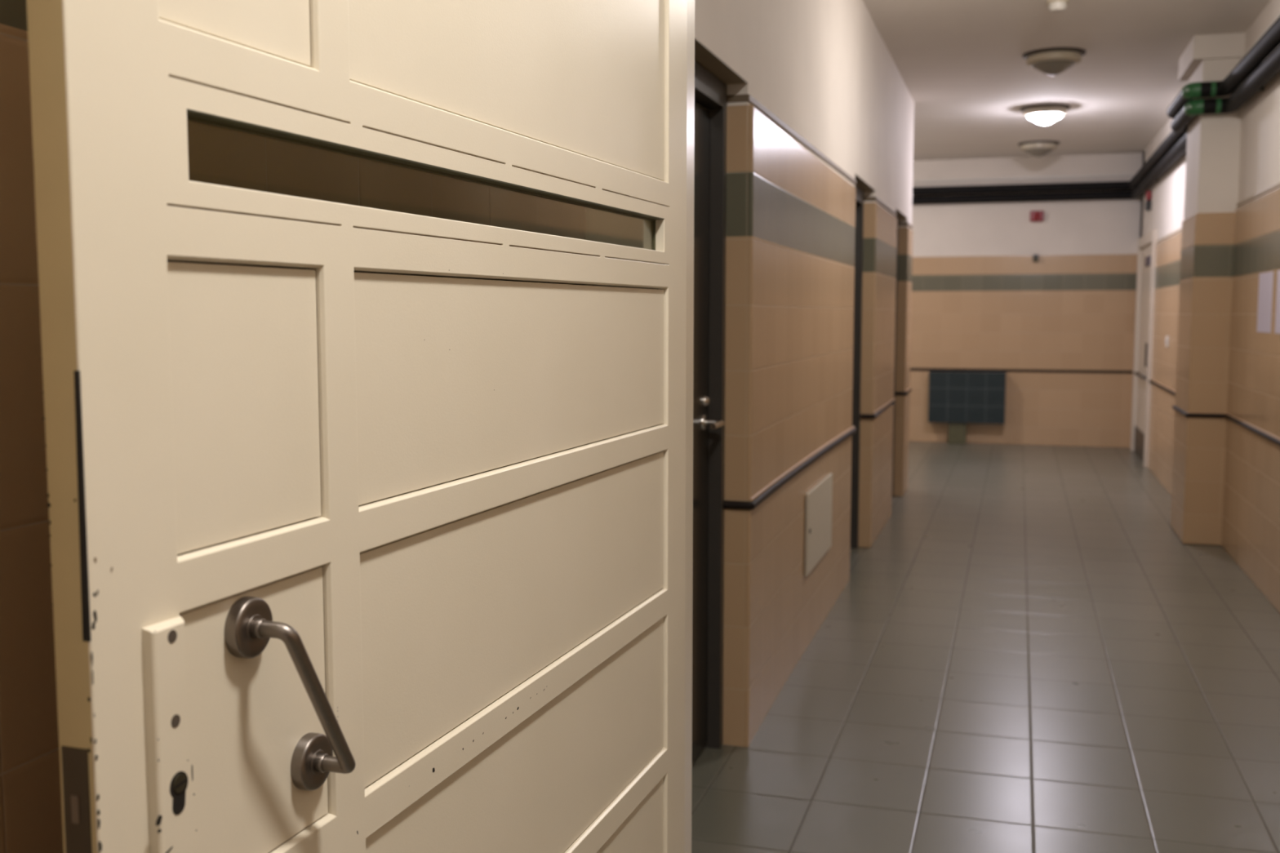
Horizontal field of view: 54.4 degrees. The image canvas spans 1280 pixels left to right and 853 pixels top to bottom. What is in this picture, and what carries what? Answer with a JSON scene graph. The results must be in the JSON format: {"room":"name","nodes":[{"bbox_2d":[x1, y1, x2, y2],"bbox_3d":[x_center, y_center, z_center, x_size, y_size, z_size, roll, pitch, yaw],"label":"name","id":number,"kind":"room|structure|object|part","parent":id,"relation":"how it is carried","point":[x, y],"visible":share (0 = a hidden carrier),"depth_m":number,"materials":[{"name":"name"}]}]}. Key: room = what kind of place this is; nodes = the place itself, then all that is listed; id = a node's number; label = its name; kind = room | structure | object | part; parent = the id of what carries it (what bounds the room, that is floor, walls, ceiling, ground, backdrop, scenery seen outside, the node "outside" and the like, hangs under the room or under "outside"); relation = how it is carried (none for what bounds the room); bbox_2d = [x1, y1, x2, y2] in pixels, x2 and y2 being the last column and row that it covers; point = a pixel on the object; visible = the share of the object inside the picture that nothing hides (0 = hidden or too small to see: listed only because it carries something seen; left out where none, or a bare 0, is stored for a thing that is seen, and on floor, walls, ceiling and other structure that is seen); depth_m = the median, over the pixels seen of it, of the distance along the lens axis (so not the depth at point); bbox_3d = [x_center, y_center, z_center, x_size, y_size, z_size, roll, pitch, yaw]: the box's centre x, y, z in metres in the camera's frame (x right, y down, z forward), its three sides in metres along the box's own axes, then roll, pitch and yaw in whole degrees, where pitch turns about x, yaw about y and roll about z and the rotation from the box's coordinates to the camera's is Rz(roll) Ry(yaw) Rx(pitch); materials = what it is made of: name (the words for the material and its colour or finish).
{"room":"building corridor","nodes":[
{"label":"building corridor","id":0,"kind":"room"},
{"bbox_2d":[0,0,914,852],"bbox_3d":[0.094,-0.431,3.510,0.270,3.020,13.220,2,5,17],"label":"wall","id":1,"kind":"structure","parent":0,"point":[820,107],"depth_m":4.24,"materials":[{"name":"paint"}]},
{"bbox_2d":[26,0,694,852],"bbox_3d":[-0.137,0.195,1.620,0.093,2.097,1.553,2,6,19],"label":"door","id":2,"kind":"structure","parent":1,"relation":"in","point":[366,326],"depth_m":1.23,"materials":[{"name":"beige paint"}]},
{"bbox_3d":[-0.335,-0.510,1.012,0.011,0.390,0.202,2,6,19],"label":"panel","id":3,"kind":"part","parent":2,"relation":"part of","materials":[{"name":"beige paint"}]},
{"bbox_3d":[-0.335,-0.022,1.057,0.011,0.228,0.202,2,6,19],"label":"panel","id":4,"kind":"part","parent":2,"relation":"part of","materials":[{"name":"beige paint"}]},
{"bbox_3d":[-0.335,0.258,1.083,0.011,0.238,0.202,2,6,19],"label":"panel","id":5,"kind":"part","parent":2,"relation":"part of","materials":[{"name":"beige paint"}]},
{"bbox_3d":[-0.173,-0.269,1.530,0.004,0.052,1.191,2,6,19],"label":"glass","id":6,"kind":"part","parent":2,"relation":"part of","materials":[{"name":"brown"}]},
{"bbox_3d":[-0.123,-0.566,1.621,0.011,0.390,0.974,2,6,19],"label":"panel","id":7,"kind":"part","parent":2,"relation":"part of","materials":[{"name":"beige paint"}]},
{"bbox_3d":[-0.123,-0.077,1.666,0.011,0.228,0.974,2,6,19],"label":"panel","id":8,"kind":"part","parent":2,"relation":"part of","materials":[{"name":"beige paint"}]},
{"bbox_3d":[-0.123,0.203,1.691,0.011,0.238,0.974,2,6,19],"label":"panel","id":9,"kind":"part","parent":2,"relation":"part of","materials":[{"name":"beige paint"}]},
{"bbox_3d":[-0.123,0.488,1.717,0.011,0.233,0.974,2,6,19],"label":"panel","id":10,"kind":"part","parent":2,"relation":"part of","materials":[{"name":"beige paint"}]},
{"bbox_3d":[-0.123,0.772,1.743,0.011,0.234,0.974,2,6,19],"label":"panel","id":11,"kind":"part","parent":2,"relation":"part of","materials":[{"name":"beige paint"}]},
{"bbox_2d":[692,60,727,764],"bbox_3d":[0.074,0.036,3.428,0.124,2.104,1.130,2,5,17],"label":"door","id":12,"kind":"structure","parent":1,"relation":"in","point":[710,92],"depth_m":3.88,"materials":[{"name":"black wood"}]},
{"bbox_3d":[0.207,-0.080,3.860,0.018,0.034,0.034,2,5,17],"label":"lock knob","id":13,"kind":"part","parent":12,"relation":"part of","materials":[{"name":"silver metal"}]},
{"bbox_3d":[0.212,-0.007,3.793,0.072,0.019,0.134,2,5,17],"label":"lever handle","id":14,"kind":"part","parent":12,"relation":"part of","materials":[{"name":"silver metal"}]},
{"bbox_2d":[723,387,911,510],"bbox_3d":[0.134,0.281,3.574,0.228,0.036,13.240,2,5,17],"label":"trim","id":15,"kind":"structure","parent":1,"relation":"attached to","point":[777,483],"depth_m":4.77,"materials":[{"name":"dark grey painted metal"}]},
{"bbox_2d":[804,473,832,576],"bbox_3d":[0.781,0.414,5.409,0.016,0.340,0.690,2,5,17],"label":"access hatch","id":16,"kind":"object","parent":1,"relation":"attached to","point":[818,518],"visible":1,"depth_m":5.34,"materials":[{"name":"grey metal"}]},
{"bbox_2d":[849,184,863,548],"bbox_3d":[1.128,-0.284,6.934,0.096,2.104,0.920,2,5,17],"label":"door","id":17,"kind":"structure","parent":1,"relation":"in","point":[859,233],"depth_m":7.32,"materials":[{"name":"black wood"}]},
{"bbox_2d":[892,216,898,497],"bbox_3d":[1.764,-0.475,9.021,0.096,2.104,0.900,2,5,17],"label":"door","id":18,"kind":"structure","parent":1,"relation":"in","point":[895,216],"depth_m":9.40,"materials":[{"name":"wood"}]},
{"bbox_2d":[691,441,1279,852],"bbox_3d":[0.678,0.969,5.444,5.000,0.120,17.400,2,5,17],"label":"floor","id":19,"kind":"structure","parent":0,"point":[1028,655],"depth_m":4.62,"materials":[{"name":"grey tile"}]},
{"bbox_2d":[928,370,1005,444],"bbox_3d":[3.494,-0.199,13.314,0.790,0.774,0.158,2,5,17],"label":"stand","id":20,"kind":"object","parent":19,"relation":"on","point":[956,398],"visible":1,"depth_m":13.24,"materials":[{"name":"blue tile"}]},
{"bbox_2d":[908,153,1142,448],"bbox_3d":[3.248,-1.341,13.474,4.750,3.020,0.200,2,5,17],"label":"wall","id":21,"kind":"structure","parent":0,"point":[980,300],"depth_m":13.11,"materials":[{"name":"tile"}]},
{"bbox_2d":[910,368,1133,373],"bbox_3d":[3.075,-0.619,13.485,4.250,0.027,0.028,2,5,17],"label":"trim","id":22,"kind":"structure","parent":21,"relation":"attached to","point":[911,369],"depth_m":13.18,"materials":[{"name":"black"}]},
{"bbox_2d":[912,173,1135,182],"bbox_3d":[3.113,-2.622,13.290,4.130,0.025,0.026,2,5,17],"label":"cable trunking","id":23,"kind":"object","parent":21,"relation":"attached to","point":[1110,175],"visible":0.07,"depth_m":13.00,"materials":[{"name":"white metal"}]},
{"bbox_2d":[1032,254,1038,261],"bbox_3d":[4.141,-1.763,13.023,0.056,0.072,0.068,2,5,17],"label":"wall sensor","id":24,"kind":"object","parent":21,"relation":"attached to","point":[1035,257],"visible":1,"depth_m":13.01,"materials":[{"name":"black plastic"}]},
{"bbox_2d":[1030,210,1044,222],"bbox_3d":[4.145,-2.196,12.997,0.136,0.110,0.060,2,5,17],"label":"fire alarm","id":25,"kind":"object","parent":21,"relation":"attached to","point":[1035,215],"visible":1,"depth_m":12.98,"materials":[{"name":"red plastic"}]},
{"bbox_2d":[1033,212,1040,219],"bbox_3d":[4.138,-2.195,12.976,0.076,0.076,0.016,2,5,17],"label":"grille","id":26,"kind":"object","parent":25,"relation":"attached to","point":[1037,215],"depth_m":12.97,"materials":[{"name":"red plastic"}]},
{"bbox_2d":[862,0,1271,160],"bbox_3d":[0.678,-2.158,5.158,5.000,0.120,17.400,2,5,17],"label":"ceiling","id":27,"kind":"structure","parent":0,"point":[962,67],"depth_m":8.19,"materials":[{"name":"paint"}]},
{"bbox_2d":[1017,140,1059,157],"bbox_3d":[3.824,-2.651,11.941,0.380,0.134,0.380,2,5,17],"label":"ceiling lamp","id":28,"kind":"object","parent":27,"relation":"attached to","point":[1037,148],"visible":1,"depth_m":11.83,"materials":[{"name":"grey glass"}]},
{"bbox_2d":[1020,103,1070,124],"bbox_3d":[3.210,-2.461,9.868,0.380,0.134,0.380,2,5,17],"label":"ceiling lamp","id":29,"kind":"object","parent":27,"relation":"attached to","point":[1041,113],"visible":1,"depth_m":9.76,"materials":[{"name":"grey glass"}]},
{"bbox_2d":[1022,47,1086,75],"bbox_3d":[2.598,-2.274,7.815,0.380,0.134,0.380,2,5,17],"label":"ceiling lamp","id":30,"kind":"object","parent":27,"relation":"attached to","point":[1052,61],"visible":1,"depth_m":7.71,"materials":[{"name":"grey glass"}]},
{"bbox_2d":[1046,0,1068,12],"bbox_3d":[2.181,-2.195,6.502,0.110,0.052,0.110,2,5,17],"label":"ceiling sensor","id":31,"kind":"object","parent":27,"relation":"attached to","point":[1054,6],"visible":1,"depth_m":6.47,"materials":[{"name":"beige plastic"}]},
{"bbox_2d":[1170,32,1245,546],"bbox_3d":[3.524,-0.816,7.719,0.365,3.020,0.720,2,5,17],"label":"wall pillar","id":32,"kind":"structure","parent":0,"point":[1213,140],"depth_m":7.43,"materials":[{"name":"tile"}]},
{"bbox_2d":[1139,0,1279,613],"bbox_3d":[2.846,-0.540,4.697,0.400,3.020,17.100,2,5,17],"label":"wall","id":33,"kind":"structure","parent":0,"point":[1251,517],"depth_m":6.89,"materials":[{"name":"tile"}]},
{"bbox_2d":[911,44,1279,204],"bbox_3d":[0.660,-1.679,5.213,4.259,0.090,16.970,2,5,17],"label":"pipe","id":34,"kind":"object","parent":33,"relation":"attached to","point":[1269,68],"visible":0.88,"depth_m":9.33,"materials":[{"name":"black metal"}]},
{"bbox_2d":[912,16,1279,195],"bbox_3d":[0.655,-1.769,5.187,4.259,0.090,16.934,2,5,17],"label":"pipe","id":35,"kind":"object","parent":33,"relation":"attached to","point":[1269,41],"visible":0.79,"depth_m":9.23,"materials":[{"name":"black metal"}]},
{"bbox_2d":[1130,229,1157,467],"bbox_3d":[4.859,-0.755,11.898,0.164,2.140,1.510,2,5,17],"label":"door","id":36,"kind":"structure","parent":33,"relation":"in","point":[1145,276],"depth_m":12.00,"materials":[{"name":"white paint"}]},
{"bbox_3d":[4.848,0.178,11.986,0.057,0.256,1.290,2,5,17],"label":"kick plate","id":37,"kind":"part","parent":36,"relation":"part of","materials":[{"name":"grey metal"}]},
{"bbox_2d":[1144,255,1151,266],"bbox_3d":[4.804,-1.562,11.773,0.015,0.090,0.400,2,5,17],"label":"door sign","id":38,"kind":"object","parent":36,"relation":"attached to","point":[1148,260],"visible":1,"depth_m":11.67,"materials":[{"name":"grey plastic"}]},
{"bbox_2d":[1144,190,1151,210],"bbox_3d":[4.790,-2.128,11.726,0.050,0.185,0.100,2,5,17],"label":"emergency light","id":39,"kind":"object","parent":33,"relation":"attached to","point":[1148,193],"visible":1,"depth_m":11.68,"materials":[{"name":"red plastic"}]},
{"bbox_2d":[1164,335,1168,346],"bbox_3d":[4.245,-0.685,10.030,0.016,0.090,0.110,2,5,17],"label":"light switch","id":40,"kind":"object","parent":33,"relation":"attached to","point":[1166,336],"visible":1,"depth_m":10.00,"materials":[{"name":"white plastic"}]},
{"bbox_2d":[1149,378,1279,445],"bbox_3d":[2.329,0.250,3.962,0.240,0.032,15.260,2,5,17],"label":"trim","id":41,"kind":"structure","parent":33,"relation":"attached to","point":[1245,424],"depth_m":7.42,"materials":[{"name":"dark grey glazed tile"}]},
{"bbox_2d":[1240,13,1279,60],"bbox_3d":[1.857,-1.630,1.851,0.021,0.040,11.270,2,5,17],"label":"cable trunking","id":42,"kind":"object","parent":33,"relation":"attached to","point":[1278,15],"visible":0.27,"depth_m":6.59,"materials":[{"name":"white metal"}]},
{"bbox_2d":[1256,271,1273,333],"bbox_3d":[3.194,-0.634,6.362,0.002,0.305,0.370,2,5,17],"label":"notice sheet","id":43,"kind":"object","parent":33,"relation":"attached to","point":[1265,279],"visible":1,"depth_m":6.35,"materials":[{"name":"grey paper"}]},
{"bbox_2d":[1275,270,1279,333],"bbox_3d":[3.056,-0.593,5.911,0.002,0.305,0.345,2,5,17],"label":"notice sheet","id":44,"kind":"object","parent":33,"relation":"attached to","point":[1277,299],"visible":1,"depth_m":6.03,"materials":[{"name":"grey paper"}]}
]}

